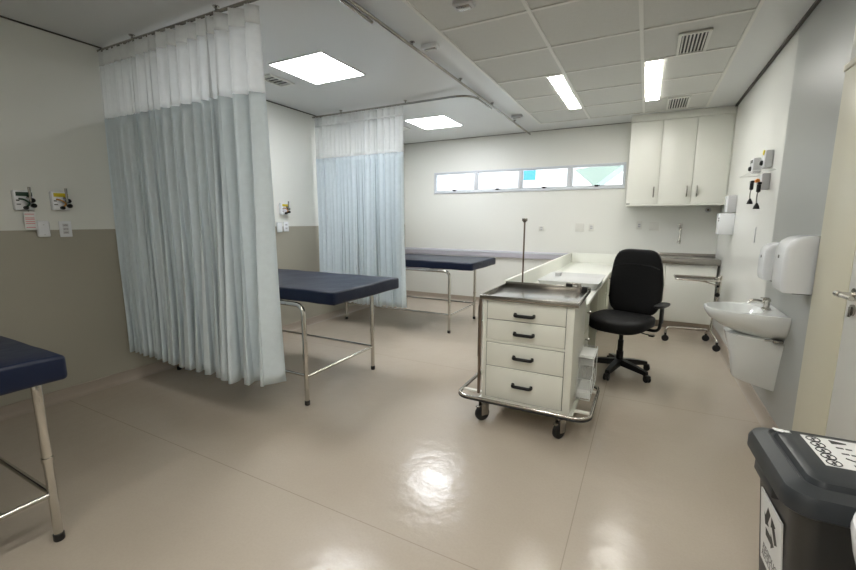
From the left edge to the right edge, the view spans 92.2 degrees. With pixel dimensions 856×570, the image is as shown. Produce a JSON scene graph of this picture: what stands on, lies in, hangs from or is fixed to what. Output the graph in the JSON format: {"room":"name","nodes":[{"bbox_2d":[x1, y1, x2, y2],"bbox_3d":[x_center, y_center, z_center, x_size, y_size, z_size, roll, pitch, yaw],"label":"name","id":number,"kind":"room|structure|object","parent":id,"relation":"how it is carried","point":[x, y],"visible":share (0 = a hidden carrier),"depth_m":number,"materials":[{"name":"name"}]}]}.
{"room":"hospital room","nodes":[
{"label":"hospital room","id":0,"kind":"room"},
{"bbox_2d":[0,17,404,406],"bbox_3d":[-2.465,-0.598,3.603,0.150,2.752,8.879,5,10,27],"label":"wall","id":1,"kind":"structure","parent":0,"point":[63,296],"depth_m":3.07,"materials":[{"name":"paint"}]},
{"bbox_2d":[11,187,36,209],"bbox_3d":[-2.743,-0.587,2.801,0.093,0.154,0.105,5,10,27],"label":"outlet","id":2,"kind":"object","parent":1,"relation":"attached to","point":[21,199],"visible":1,"depth_m":2.79,"materials":[{"name":"white plastic"}]},
{"bbox_2d":[23,210,37,229],"bbox_3d":[-2.757,-0.453,2.849,0.042,0.142,0.062,6,11,34],"label":"notice sheet","id":3,"kind":"object","parent":2,"relation":"hanging from","point":[30,221],"visible":0.98,"depth_m":2.84,"materials":[{"name":"white paper"}]},
{"bbox_2d":[25,214,35,227],"bbox_3d":[-2.740,-0.442,2.838,0.001,0.096,0.048,6,11,34],"label":"print","id":4,"kind":"object","parent":3,"relation":"attached to","point":[25,214],"depth_m":2.84},
{"bbox_2d":[37,221,50,236],"bbox_3d":[-2.730,-0.398,2.924,0.032,0.116,0.072,5,10,27],"label":"box","id":5,"kind":"object","parent":1,"relation":"attached to","point":[43,227],"visible":0.94,"depth_m":2.92,"materials":[{"name":"white plastic"}]},
{"bbox_2d":[49,188,72,209],"bbox_3d":[-2.649,-0.619,2.977,0.093,0.154,0.105,5,10,27],"label":"outlet","id":6,"kind":"object","parent":1,"relation":"attached to","point":[58,200],"visible":1,"depth_m":2.96,"materials":[{"name":"white plastic"}]},
{"bbox_2d":[58,221,72,236],"bbox_3d":[-2.677,-0.413,3.044,0.014,0.116,0.074,5,10,27],"label":"wall socket","id":7,"kind":"object","parent":1,"relation":"attached to","point":[65,228],"visible":1,"depth_m":3.04,"materials":[{"name":"white plastic"}]},
{"bbox_2d":[0,304,369,421],"bbox_3d":[-2.384,0.724,3.766,0.040,0.088,8.579,5,10,27],"label":"baseboard","id":8,"kind":"structure","parent":1,"relation":"attached to","point":[22,407],"depth_m":3.34,"materials":[{"name":"plastic"}]},
{"bbox_2d":[276,222,282,231],"bbox_3d":[-1.732,-0.673,4.808,0.030,0.116,0.072,5,10,27],"label":"box","id":9,"kind":"object","parent":1,"relation":"attached to","point":[279,224],"visible":1,"depth_m":4.79,"materials":[{"name":"white plastic"}]},
{"bbox_2d":[279,201,290,214],"bbox_3d":[-1.670,-0.902,4.822,0.093,0.154,0.105,5,10,27],"label":"outlet","id":10,"kind":"object","parent":1,"relation":"attached to","point":[283,207],"visible":1,"depth_m":4.81,"materials":[{"name":"white plastic"}]},
{"bbox_2d":[283,222,288,231],"bbox_3d":[-1.688,-0.696,4.907,0.014,0.116,0.074,5,10,27],"label":"wall socket","id":11,"kind":"object","parent":1,"relation":"attached to","point":[285,224],"visible":1,"depth_m":4.90,"materials":[{"name":"white plastic"}]},
{"bbox_2d":[0,0,820,143],"bbox_3d":[-0.350,-1.673,2.313,4.620,0.018,8.579,5,10,27],"label":"trim","id":12,"kind":"structure","parent":1,"relation":"attached to","point":[815,4],"depth_m":3.08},
{"bbox_2d":[0,295,760,569],"bbox_3d":[-0.356,0.987,2.731,4.920,0.100,8.879,5,10,27],"label":"floor","id":13,"kind":"structure","parent":0,"point":[386,467],"depth_m":2.25,"materials":[{"name":"beige plastic"}]},
{"bbox_2d":[0,336,66,541],"bbox_3d":[-2.377,0.662,1.645,1.960,0.871,0.873,5,10,27],"label":"bed","id":14,"kind":"object","parent":13,"relation":"on","point":[23,366],"visible":1,"depth_m":1.59,"materials":[{"name":"blue leather"}]},
{"bbox_2d":[177,269,398,405],"bbox_3d":[-1.307,0.348,3.660,1.960,0.871,0.873,5,10,27],"label":"bed","id":15,"kind":"object","parent":13,"relation":"on","point":[325,288],"visible":0.56,"depth_m":3.12,"materials":[{"name":"leather"}]},
{"bbox_2d":[345,253,495,332],"bbox_3d":[-0.164,0.045,5.602,1.960,0.871,0.873,5,10,27],"label":"bed","id":16,"kind":"object","parent":13,"relation":"on","point":[435,263],"visible":0.58,"depth_m":5.08,"materials":[{"name":"metal"}]},
{"bbox_2d":[458,218,599,438],"bbox_3d":[0.721,0.231,2.837,0.880,1.366,0.646,5,10,27],"label":"cart","id":17,"kind":"object","parent":13,"relation":"on","point":[534,355],"visible":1,"depth_m":2.63,"materials":[{"name":"white metal"}]},
{"bbox_2d":[488,286,584,302],"bbox_3d":[0.742,0.069,2.798,0.606,0.006,0.573,5,10,27],"label":"tray","id":18,"kind":"object","parent":17,"relation":"on","point":[500,294],"depth_m":2.80,"materials":[{"name":"silver metal"}]},
{"bbox_2d":[579,347,597,366],"bbox_3d":[1.102,0.489,2.828,0.096,0.050,0.260,5,10,27],"label":"shelf","id":19,"kind":"object","parent":17,"relation":"attached to","point":[587,355],"depth_m":2.75,"materials":[{"name":"white plastic"}]},
{"bbox_2d":[504,253,616,379],"bbox_3d":[1.622,0.197,4.575,0.634,0.873,3.200,5,10,27],"label":"reception desk","id":20,"kind":"object","parent":13,"relation":"on","point":[589,263],"visible":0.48,"depth_m":4.97,"materials":[{"name":"white laminate"}]},
{"bbox_2d":[538,271,605,289],"bbox_3d":[1.394,-0.048,3.961,0.530,0.070,0.720,5,10,27],"label":"desk tray","id":21,"kind":"object","parent":20,"relation":"on","point":[593,281],"visible":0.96,"depth_m":4.03,"materials":[{"name":"grey plastic"}]},
{"bbox_2d":[588,249,669,382],"bbox_3d":[1.749,0.245,3.632,0.644,1.095,0.633,-8,12,-43],"label":"office chair","id":22,"kind":"object","parent":13,"relation":"on","point":[637,276],"visible":0.93,"depth_m":3.67,"materials":[{"name":"black fabric"}]},
{"bbox_2d":[651,263,717,331],"bbox_3d":[3.075,0.084,5.397,1.070,0.870,0.455,5,10,27],"label":"base cabinet","id":23,"kind":"object","parent":13,"relation":"on","point":[686,298],"visible":0.37,"depth_m":5.09,"materials":[{"name":"white laminate"}]},
{"bbox_2d":[619,251,720,265],"bbox_3d":[3.067,-0.351,5.321,1.122,0.104,0.500,5,10,27],"label":"countertop","id":24,"kind":"structure","parent":23,"relation":"on","point":[667,258],"depth_m":5.07,"materials":[{"name":"silver metal"}]},
{"bbox_2d":[661,274,722,351],"bbox_3d":[2.899,0.268,4.526,0.533,0.777,0.424,5,10,27],"label":"trolley","id":25,"kind":"object","parent":13,"relation":"on","point":[706,279],"visible":0.95,"depth_m":4.48,"materials":[{"name":"metal"}]},
{"bbox_2d":[673,274,721,281],"bbox_3d":[2.920,-0.074,4.484,0.418,0.017,0.378,5,10,27],"label":"tray","id":26,"kind":"object","parent":25,"relation":"on","point":[678,277],"depth_m":4.50,"materials":[{"name":"metal"}]},
{"bbox_2d":[747,427,855,569],"bbox_3d":[1.161,0.817,1.149,0.430,0.695,0.400,4,10,24],"label":"waste bin","id":27,"kind":"object","parent":13,"relation":"on","point":[808,481],"visible":1,"depth_m":1.08,"materials":[{"name":"grey plastic"}]},
{"bbox_2d":[850,512,855,563],"bbox_3d":[0.931,0.843,0.746,0.316,0.804,0.316,5,10,27],"label":"bin","id":28,"kind":"object","parent":13,"relation":"on","point":[853,522],"visible":1,"depth_m":0.78,"materials":[{"name":"plastic"}]},
{"bbox_2d":[0,0,815,143],"bbox_3d":[-0.350,-1.731,2.304,4.920,0.100,8.879,5,10,27],"label":"ceiling","id":29,"kind":"structure","parent":0,"point":[395,72],"depth_m":3.16,"materials":[{"name":"paint"}]},
{"bbox_2d":[97,0,372,51],"bbox_3d":[-1.488,-1.718,2.675,2.218,0.044,0.489,2,9,13],"label":"track","id":30,"kind":"object","parent":29,"relation":"attached to","point":[344,2],"visible":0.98,"depth_m":2.61,"materials":[{"name":"silver metal"}]},
{"bbox_2d":[98,4,285,386],"bbox_3d":[-1.751,-0.554,2.956,1.664,2.359,0.268,5,10,27],"label":"privacy curtain","id":31,"kind":"object","parent":30,"relation":"hanging from","point":[185,107],"visible":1,"depth_m":2.81,"materials":[{"name":"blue fabric"}]},
{"bbox_2d":[264,73,294,86],"bbox_3d":[-1.434,-1.922,3.878,0.180,0.015,0.300,5,10,27],"label":"ceiling vent","id":32,"kind":"object","parent":29,"relation":"in","point":[275,80],"visible":0.84,"depth_m":3.88,"materials":[{"name":"white metal"}]},
{"bbox_2d":[267,51,365,84],"bbox_3d":[-0.957,-1.881,3.600,0.589,0.008,0.589,5,10,27],"label":"recessed light","id":33,"kind":"object","parent":29,"relation":"in","point":[319,67],"visible":1,"depth_m":3.57,"materials":[{"name":"white plastic"}]},
{"bbox_2d":[312,95,491,117],"bbox_3d":[-0.410,-2.030,4.675,2.230,0.044,0.562,2,9,11],"label":"track","id":34,"kind":"object","parent":29,"relation":"attached to","point":[454,96],"visible":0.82,"depth_m":4.54,"materials":[{"name":"silver metal"}]},
{"bbox_2d":[314,105,406,307],"bbox_3d":[-0.854,-0.908,5.026,1.315,2.301,0.126,5,10,27],"label":"privacy curtain","id":35,"kind":"object","parent":34,"relation":"hanging from","point":[360,155],"visible":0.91,"depth_m":4.96,"materials":[{"name":"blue fabric"}]},
{"bbox_2d":[421,42,439,51],"bbox_3d":[0.018,-1.781,3.084,0.130,0.040,0.060,5,10,27],"label":"ceiling fitting","id":36,"kind":"object","parent":29,"relation":"attached to","point":[431,46],"visible":1,"depth_m":3.06,"materials":[{"name":"white plastic"}]},
{"bbox_2d":[404,115,462,129],"bbox_3d":[0.086,-2.187,5.556,0.579,0.008,0.624,5,10,27],"label":"recessed light","id":37,"kind":"object","parent":29,"relation":"in","point":[441,121],"visible":1,"depth_m":5.53,"materials":[{"name":"white plastic"}]},
{"bbox_2d":[347,0,530,134],"bbox_3d":[0.179,-1.860,3.600,0.039,0.044,5.775,5,10,27],"label":"track","id":38,"kind":"object","parent":29,"relation":"attached to","point":[410,43],"visible":1,"depth_m":3.17,"materials":[{"name":"silver metal"}]},
{"bbox_2d":[511,114,522,118],"bbox_3d":[1.109,-2.102,5.140,0.130,0.040,0.060,5,10,27],"label":"ceiling fitting","id":39,"kind":"object","parent":29,"relation":"attached to","point":[516,116],"visible":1,"depth_m":5.12,"materials":[{"name":"grey plastic"}]},
{"bbox_2d":[401,0,764,123],"bbox_3d":[0.486,-1.576,1.632,1.923,0.014,8.137,5,10,27],"label":"grid","id":40,"kind":"object","parent":29,"relation":"attached to","point":[528,10],"visible":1,"depth_m":3.18,"materials":[{"name":"white metal"}]},
{"bbox_2d":[405,123,720,308],"bbox_3d":[1.674,-1.017,6.329,4.620,2.752,0.150,5,10,27],"label":"wall","id":41,"kind":"structure","parent":0,"point":[487,220],"depth_m":6.28,"materials":[{"name":"beige paint"}]},
{"bbox_2d":[405,247,567,259],"bbox_3d":[0.840,-0.520,6.737,2.837,0.104,0.044,5,10,27],"label":"trim","id":42,"kind":"structure","parent":41,"relation":"attached to","point":[437,252],"depth_m":6.67,"materials":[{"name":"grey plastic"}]},
{"bbox_2d":[406,290,613,309],"bbox_3d":[1.627,0.311,6.452,4.620,0.088,0.040,5,10,27],"label":"baseboard","id":43,"kind":"structure","parent":41,"relation":"attached to","point":[408,293],"depth_m":7.19,"materials":[{"name":"plastic"}]},
{"bbox_2d":[434,162,626,193],"bbox_3d":[1.408,-1.607,6.300,2.920,0.345,0.105,5,10,27],"label":"window","id":44,"kind":"structure","parent":41,"relation":"in","point":[570,168],"depth_m":6.20,"materials":[{"name":"white metal"}]},
{"bbox_2d":[575,223,583,231],"bbox_3d":[2.203,-0.836,5.985,0.120,0.120,0.009,5,10,27],"label":"wall socket","id":45,"kind":"object","parent":41,"relation":"attached to","point":[579,227],"visible":1,"depth_m":5.98,"materials":[{"name":"white plastic"}]},
{"bbox_2d":[589,223,593,230],"bbox_3d":[2.343,-0.829,5.909,0.072,0.110,0.014,5,10,27],"label":"wall socket","id":46,"kind":"object","parent":41,"relation":"attached to","point":[591,225],"visible":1,"depth_m":5.91,"materials":[{"name":"grey plastic"}]},
{"bbox_2d":[636,221,642,228],"bbox_3d":[2.883,-0.814,5.624,0.072,0.110,0.014,5,10,27],"label":"wall socket","id":47,"kind":"object","parent":41,"relation":"attached to","point":[639,223],"visible":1,"depth_m":5.62,"materials":[{"name":"grey plastic"}]},
{"bbox_2d":[677,224,682,243],"bbox_3d":[3.282,-0.664,5.366,0.051,0.246,0.140,6,10,31],"label":"tap","id":48,"kind":"object","parent":41,"relation":"attached to","point":[680,228],"visible":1,"depth_m":5.33,"materials":[{"name":"metal"}]},
{"bbox_2d":[626,105,736,205],"bbox_3d":[3.109,-1.554,5.149,1.075,1.112,0.432,5,10,27],"label":"upper cabinet","id":49,"kind":"object","parent":41,"relation":"attached to","point":[677,158],"visible":0.94,"depth_m":4.97,"materials":[{"name":"white laminate"}]},
{"bbox_2d":[408,0,759,122],"bbox_3d":[0.448,-1.614,1.553,1.899,0.096,8.275,5,10,27],"label":"ceiling tiles","id":50,"kind":"structure","parent":0,"point":[584,19],"depth_m":3.11,"materials":[{"name":"white tile"}]},
{"bbox_2d":[452,0,475,11],"bbox_3d":[0.216,-1.686,2.479,0.120,0.040,0.090,5,10,27],"label":"ceiling fitting","id":51,"kind":"object","parent":50,"relation":"attached to","point":[459,5],"visible":1,"depth_m":2.46,"materials":[{"name":"grey plastic"}]},
{"bbox_2d":[547,74,581,109],"bbox_3d":[1.439,-1.984,4.287,0.141,0.008,1.256,5,10,27],"label":"strip light","id":52,"kind":"object","parent":50,"relation":"attached to","point":[558,82],"visible":1,"depth_m":4.19,"materials":[{"name":"white plastic"}]},
{"bbox_2d":[644,59,663,100],"bbox_3d":[2.148,-1.927,3.931,0.141,0.008,1.276,5,10,27],"label":"strip light","id":53,"kind":"object","parent":50,"relation":"attached to","point":[654,68],"visible":1,"depth_m":3.80,"materials":[{"name":"white plastic"}]},
{"bbox_2d":[666,95,691,109],"bbox_3d":[2.787,-2.026,4.593,0.215,0.013,0.500,5,10,27],"label":"ceiling vent","id":54,"kind":"object","parent":50,"relation":"attached to","point":[682,102],"visible":1,"depth_m":4.58,"materials":[{"name":"white metal"}]},
{"bbox_2d":[675,28,712,56],"bbox_3d":[1.954,-1.784,3.039,0.200,0.013,0.420,5,10,27],"label":"ceiling vent","id":55,"kind":"object","parent":50,"relation":"attached to","point":[693,42],"visible":1,"depth_m":3.02,"materials":[{"name":"white metal"}]},
{"bbox_2d":[713,0,855,429],"bbox_3d":[1.794,-0.255,1.482,0.150,2.752,8.729,5,10,27],"label":"wall","id":56,"kind":"structure","parent":0,"point":[792,110],"depth_m":2.69,"materials":[{"name":"grey paint"}]},
{"bbox_2d":[715,213,734,234],"bbox_3d":[3.191,-0.656,4.433,0.140,0.225,0.200,5,10,27],"label":"wall box","id":57,"kind":"object","parent":56,"relation":"attached to","point":[725,221],"visible":1,"depth_m":4.35,"materials":[{"name":"white plastic"}]},
{"bbox_2d":[724,195,736,212],"bbox_3d":[3.213,-0.860,4.377,0.080,0.175,0.180,5,10,27],"label":"wall box","id":58,"kind":"object","parent":56,"relation":"attached to","point":[731,200],"visible":1,"depth_m":4.30,"materials":[{"name":"grey plastic"}]},
{"bbox_2d":[709,325,778,428],"bbox_3d":[2.831,0.723,3.849,0.040,0.088,3.589,5,10,27],"label":"baseboard","id":59,"kind":"structure","parent":56,"relation":"attached to","point":[764,418],"depth_m":3.10,"materials":[{"name":"plastic"}]},
{"bbox_2d":[703,297,791,391],"bbox_3d":[2.115,0.371,2.821,0.417,0.606,0.495,5,10,27],"label":"basin","id":60,"kind":"object","parent":56,"relation":"attached to","point":[755,333],"visible":1,"depth_m":2.68,"materials":[{"name":"white ceramic"}]},
{"bbox_2d":[748,297,770,309],"bbox_3d":[2.200,0.119,2.737,0.130,0.081,0.052,5,10,27],"label":"faucet","id":61,"kind":"object","parent":60,"relation":"on","point":[766,301],"depth_m":2.71,"materials":[{"name":"metal"}]},
{"bbox_2d":[748,157,760,173],"bbox_3d":[2.778,-1.013,3.510,0.078,0.125,0.120,5,10,27],"label":"wall device","id":62,"kind":"object","parent":56,"relation":"attached to","point":[754,163],"visible":0.94,"depth_m":3.46,"materials":[{"name":"grey plastic"}]},
{"bbox_2d":[740,169,775,176],"bbox_3d":[2.628,-0.893,3.300,0.132,0.005,0.545,5,10,27],"label":"shelf","id":63,"kind":"object","parent":56,"relation":"attached to","point":[768,169],"visible":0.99,"depth_m":3.22,"materials":[{"name":"white plastic"}]},
{"bbox_2d":[746,180,754,203],"bbox_3d":[2.691,-0.771,3.434,0.044,0.190,0.060,5,10,27],"label":"probe","id":64,"kind":"object","parent":63,"relation":"hanging from","point":[752,182],"visible":1,"depth_m":3.43,"materials":[{"name":"grey plastic"}]},
{"bbox_2d":[753,179,761,208],"bbox_3d":[2.516,-0.698,3.150,0.044,0.233,0.120,5,10,27],"label":"probe","id":65,"kind":"object","parent":63,"relation":"hanging from","point":[757,181],"visible":1,"depth_m":3.12,"materials":[{"name":"grey plastic"}]},
{"bbox_2d":[759,173,770,189],"bbox_3d":[2.617,-0.804,3.206,0.054,0.125,0.080,5,10,27],"label":"wall device","id":66,"kind":"object","parent":56,"relation":"attached to","point":[764,178],"visible":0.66,"depth_m":3.17,"materials":[{"name":"grey plastic"}]},
{"bbox_2d":[759,149,773,168],"bbox_3d":[2.613,-0.975,3.189,0.070,0.137,0.125,5,10,27],"label":"wall device","id":67,"kind":"object","parent":56,"relation":"attached to","point":[766,162],"visible":1,"depth_m":3.14,"materials":[{"name":"grey plastic"}]},
{"bbox_2d":[757,242,779,280],"bbox_3d":[2.264,-0.154,2.711,0.128,0.252,0.170,5,10,27],"label":"soap dispenser","id":68,"kind":"object","parent":56,"relation":"attached to","point":[767,252],"visible":0.6,"depth_m":2.67,"materials":[{"name":"white plastic"}]},
{"bbox_2d":[772,235,820,294],"bbox_3d":[2.022,-0.113,2.275,0.151,0.317,0.210,5,10,27],"label":"paper towel dispenser","id":69,"kind":"object","parent":56,"relation":"attached to","point":[795,260],"visible":0.92,"depth_m":2.19,"materials":[{"name":"white plastic"}]},
{"bbox_2d":[792,26,855,440],"bbox_3d":[1.610,-0.178,1.409,0.097,2.622,1.570,5,10,27],"label":"door","id":70,"kind":"structure","parent":56,"relation":"in","point":[825,405],"depth_m":1.89,"materials":[{"name":"beige wood"}]},
{"label":"outside","id":71,"kind":"structure","parent":0,"visible":0},
{"bbox_2d":[574,166,622,184],"bbox_3d":[3.546,-2.213,8.434,0.940,0.430,0.900,5,10,27],"label":"awning","id":72,"kind":"object","parent":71,"point":[593,175],"visible":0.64,"depth_m":8.09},
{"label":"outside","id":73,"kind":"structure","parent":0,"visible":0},
{"bbox_2d":[523,170,535,180],"bbox_3d":[2.125,-2.426,8.675,0.290,0.430,0.060,5,10,27],"label":"sign board","id":74,"kind":"object","parent":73,"point":[528,175],"visible":0.24,"depth_m":8.65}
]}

